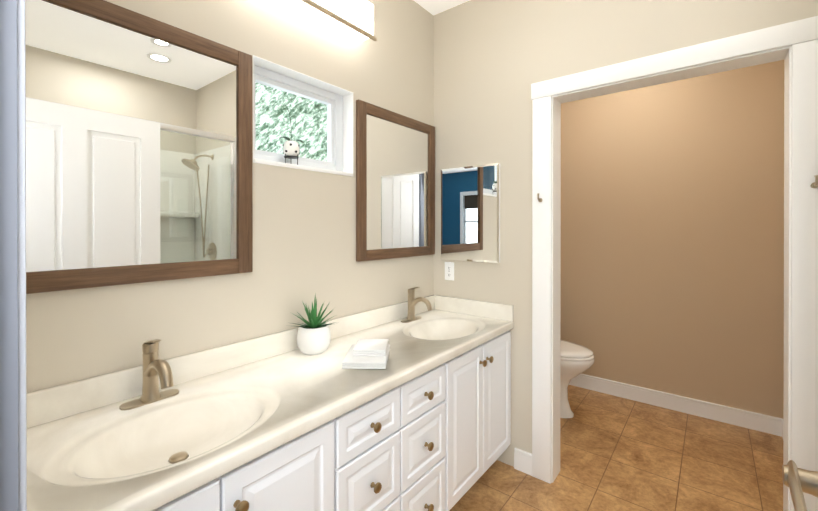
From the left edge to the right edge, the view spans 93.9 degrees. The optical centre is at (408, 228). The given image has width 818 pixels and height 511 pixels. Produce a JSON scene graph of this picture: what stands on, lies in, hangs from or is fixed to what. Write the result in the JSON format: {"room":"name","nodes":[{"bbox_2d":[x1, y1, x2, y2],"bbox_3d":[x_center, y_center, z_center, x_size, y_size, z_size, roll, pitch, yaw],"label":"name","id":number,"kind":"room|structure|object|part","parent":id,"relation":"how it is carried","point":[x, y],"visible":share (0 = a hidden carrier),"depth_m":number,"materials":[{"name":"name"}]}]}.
{"room":"bathroom","nodes":[
{"label":"bathroom","id":0,"kind":"room"},
{"bbox_2d":[26,0,433,392],"bbox_3d":[-0.517,-0.021,1.769,0.150,2.740,2.230,0,0,38],"label":"wall","id":1,"kind":"structure","parent":0,"point":[304,236],"depth_m":1.60,"materials":[{"name":"beige paint"}]},
{"bbox_2d":[25,0,252,293],"bbox_3d":[-0.833,-0.252,1.228,0.024,0.845,0.690,0,0,38],"label":"mirror","id":2,"kind":"object","parent":1,"relation":"attached to","point":[138,147],"visible":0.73,"depth_m":1.18,"materials":[{"name":"brown wood"}]},
{"bbox_3d":[-0.833,-0.252,1.228,0.024,0.845,0.690,0,0,38],"label":"frame","id":3,"kind":"part","parent":2,"relation":"part of","materials":[{"name":"brown wood"}]},
{"bbox_2d":[26,295,433,426],"bbox_3d":[-0.449,0.480,1.716,0.020,0.090,1.986,0,0,38],"label":"backsplash","id":4,"kind":"structure","parent":1,"relation":"attached to","point":[46,405],"depth_m":1.28,"materials":[{"name":"beige stone"}]},
{"bbox_2d":[253,55,352,172],"bbox_3d":[-0.502,-0.476,1.770,0.130,0.428,0.543,0,0,38],"label":"bathroom window","id":5,"kind":"structure","parent":1,"relation":"in","point":[333,102],"depth_m":1.85,"materials":[{"name":"white plastic"}]},
{"bbox_3d":[-0.534,-0.484,1.786,0.004,0.336,0.450,0,0,38],"label":"glass","id":6,"kind":"part","parent":5,"relation":"part of","materials":[{"name":"glass"}]},
{"bbox_2d":[254,158,352,176],"bbox_3d":[-0.500,-0.272,1.770,0.134,0.018,0.535,0,0,38],"label":"window sill","id":7,"kind":"structure","parent":1,"relation":"attached to","point":[273,163],"depth_m":1.69,"materials":[{"name":"white wood"}]},
{"bbox_2d":[280,105,303,164],"bbox_3d":[-0.518,-0.412,1.701,0.073,0.263,0.125,0,0,38],"label":"orchid pot","id":8,"kind":"object","parent":7,"relation":"on","point":[291,149],"visible":0.98,"depth_m":1.67,"materials":[{"name":"white ceramic"}]},
{"bbox_2d":[284,0,376,40],"bbox_3d":[-0.430,-1.023,1.656,0.120,0.175,0.725,0,0,38],"label":"sconce","id":9,"kind":"object","parent":1,"relation":"attached to","point":[354,18],"visible":0.96,"depth_m":1.77,"materials":[{"name":"white glass"}]},
{"bbox_2d":[356,100,434,261],"bbox_3d":[-0.052,-0.244,2.212,0.024,0.825,0.680,0,0,38],"label":"mirror","id":10,"kind":"object","parent":1,"relation":"attached to","point":[395,185],"visible":0.94,"depth_m":2.16,"materials":[{"name":"brown wood"}]},
{"bbox_3d":[-0.056,-0.244,2.215,0.013,0.713,0.568,0,0,38],"label":"glass","id":11,"kind":"part","parent":10,"relation":"part of","materials":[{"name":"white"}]},
{"bbox_2d":[414,0,468,14],"bbox_3d":[1.012,-1.420,1.439,2.950,0.060,3.620,0,0,38],"label":"ceiling","id":12,"kind":"structure","parent":0,"point":[433,7],"depth_m":2.37,"materials":[{"name":"white paint"}]},
{"bbox_2d":[450,385,782,510],"bbox_3d":[1.012,1.375,1.446,2.950,0.050,3.620,0,0,38],"label":"floor","id":13,"kind":"structure","parent":0,"point":[617,453],"depth_m":2.15,"materials":[{"name":"tile"}]},
{"bbox_2d":[146,327,513,510],"bbox_3d":[-0.233,0.958,1.546,0.570,0.785,1.986,0,0,38],"label":"bathroom vanity","id":14,"kind":"object","parent":13,"relation":"on","point":[421,444],"depth_m":1.37,"materials":[{"name":"white wood"}]},
{"bbox_2d":[27,311,513,510],"bbox_3d":[-0.240,0.545,1.550,0.554,0.040,1.986,0,0,38],"label":"countertop","id":15,"kind":"structure","parent":14,"relation":"on","point":[134,454],"depth_m":1.12,"materials":[{"name":"beige stone"}]},
{"bbox_2d":[119,339,178,409],"bbox_3d":[-0.747,0.429,1.135,0.169,0.194,0.156,0,0,38],"label":"faucet","id":16,"kind":"object","parent":15,"relation":"on","point":[154,368],"depth_m":1.15,"materials":[{"name":"gold metal"}]},
{"bbox_2d":[292,296,336,354],"bbox_3d":[-0.402,0.403,1.629,0.228,0.243,0.212,0,0,38],"label":"plant pot","id":17,"kind":"object","parent":15,"relation":"on","point":[314,335],"visible":1,"depth_m":1.58,"materials":[{"name":"white ceramic"}]},
{"bbox_2d":[342,339,389,368],"bbox_3d":[-0.166,0.499,1.536,0.165,0.051,0.225,0,0,2],"label":"towel","id":18,"kind":"object","parent":15,"relation":"on","point":[367,354],"visible":0.96,"depth_m":1.49,"materials":[{"name":"white fabric"}]},
{"bbox_2d":[401,287,431,322],"bbox_3d":[0.058,0.426,2.150,0.169,0.194,0.156,0,0,38],"label":"faucet","id":19,"kind":"object","parent":15,"relation":"on","point":[412,302],"depth_m":2.17,"materials":[{"name":"gold metal"}]},
{"bbox_2d":[560,340,593,417],"bbox_3d":[0.986,0.926,2.883,0.758,0.840,0.450,0,0,38],"label":"toilet","id":20,"kind":"object","parent":13,"relation":"on","point":[576,359],"visible":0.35,"depth_m":2.67,"materials":[{"name":"white ceramic"}]},
{"bbox_3d":[1.062,0.881,2.822,0.560,0.050,0.372,0,0,38],"label":"seat","id":21,"kind":"part","parent":20,"relation":"part of","materials":[{"name":"white ceramic"}]},
{"bbox_2d":[433,0,817,466],"bbox_3d":[0.950,-0.021,1.951,1.920,2.740,0.120,0,0,38],"label":"wall","id":22,"kind":"structure","parent":0,"point":[494,60],"depth_m":2.14,"materials":[{"name":"beige paint"}]},
{"bbox_2d":[445,262,453,280],"bbox_3d":[0.256,0.270,2.421,0.070,0.115,0.006,0,0,38],"label":"electrical outlet plate","id":23,"kind":"object","parent":22,"relation":"attached to","point":[449,270],"visible":1,"depth_m":2.42,"materials":[{"name":"white plastic"}]},
{"bbox_2d":[441,163,499,262],"bbox_3d":[0.366,-0.089,2.320,0.397,0.574,0.026,0,0,38],"label":"medicine cabinet mirror","id":24,"kind":"object","parent":22,"relation":"attached to","point":[470,213],"visible":0.92,"depth_m":2.30,"materials":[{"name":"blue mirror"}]},
{"bbox_2d":[434,295,513,322],"bbox_3d":[0.378,0.478,2.315,0.530,0.090,0.020,0,0,38],"label":"backsplash","id":25,"kind":"structure","parent":22,"relation":"attached to","point":[441,303],"depth_m":2.29,"materials":[{"name":"beige stone"}]},
{"bbox_2d":[514,448,531,475],"bbox_3d":[0.635,1.291,2.119,0.104,0.115,0.014,0,0,38],"label":"baseboard","id":26,"kind":"structure","parent":22,"relation":"attached to","point":[522,461],"depth_m":2.11,"materials":[{"name":"white wood"}]},
{"bbox_2d":[531,16,817,510],"bbox_3d":[1.150,0.321,1.794,0.920,2.057,0.130,0,0,38],"label":"door frame","id":27,"kind":"structure","parent":22,"relation":"attached to","point":[785,54],"depth_m":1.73,"materials":[{"name":"white wood"}]},
{"bbox_2d":[810,175,817,187],"bbox_3d":[1.487,-0.172,1.396,0.022,0.046,0.040,0,0,38],"label":"hook","id":28,"kind":"object","parent":22,"relation":"attached to","point":[814,184],"visible":0.98,"depth_m":1.39,"materials":[{"name":"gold metal"}]},
{"bbox_2d":[560,60,783,418],"bbox_3d":[1.767,-0.024,3.077,1.800,2.740,0.120,0,0,38],"label":"wall","id":29,"kind":"structure","parent":0,"point":[672,237],"depth_m":2.81,"materials":[{"name":"beige paint"}]},
{"bbox_2d":[569,374,782,436],"bbox_3d":[1.725,1.289,3.028,1.800,0.115,0.014,0,0,38],"label":"baseboard","id":30,"kind":"structure","parent":29,"relation":"attached to","point":[740,417],"depth_m":2.79,"materials":[{"name":"white wood"}]},
{"bbox_3d":[-0.077,-0.016,0.072,2.950,2.740,0.120,0,0,38],"label":"wall","id":31,"kind":"structure","parent":0,"visible":0},
{"bbox_2d":[0,0,17,510],"bbox_3d":[-0.207,0.301,0.174,0.910,2.105,0.132,0,0,38],"label":"door frame","id":32,"kind":"structure","parent":31,"relation":"attached to","point":[8,296],"depth_m":0.49,"materials":[{"name":"grey wood"}]},
{"bbox_2d":[17,0,26,510],"bbox_3d":[-0.164,0.261,0.228,1.070,2.185,0.014,0,0,38],"label":"trim","id":33,"kind":"structure","parent":31,"relation":"attached to","point":[21,243],"depth_m":0.51,"materials":[{"name":"grey wood"}]},
{"bbox_3d":[0.476,0.310,0.322,0.035,2.063,0.902,0,0,38],"label":"entry door","id":34,"kind":"structure","parent":31,"relation":"in","visible":0},
{"bbox_2d":[782,460,817,510],"bbox_3d":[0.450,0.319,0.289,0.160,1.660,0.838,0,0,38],"label":"hardware piece","id":35,"kind":"object","parent":34,"relation":"attached to","point":[798,482],"visible":1,"depth_m":0.61,"materials":[{"name":"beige metal"}]},
{"label":"outside","id":36,"kind":"structure","parent":0,"visible":0},
{"bbox_2d":[255,82,326,160],"bbox_3d":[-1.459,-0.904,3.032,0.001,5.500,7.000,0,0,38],"label":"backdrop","id":37,"kind":"structure","parent":36,"point":[308,123],"depth_m":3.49,"materials":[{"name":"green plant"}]}
]}

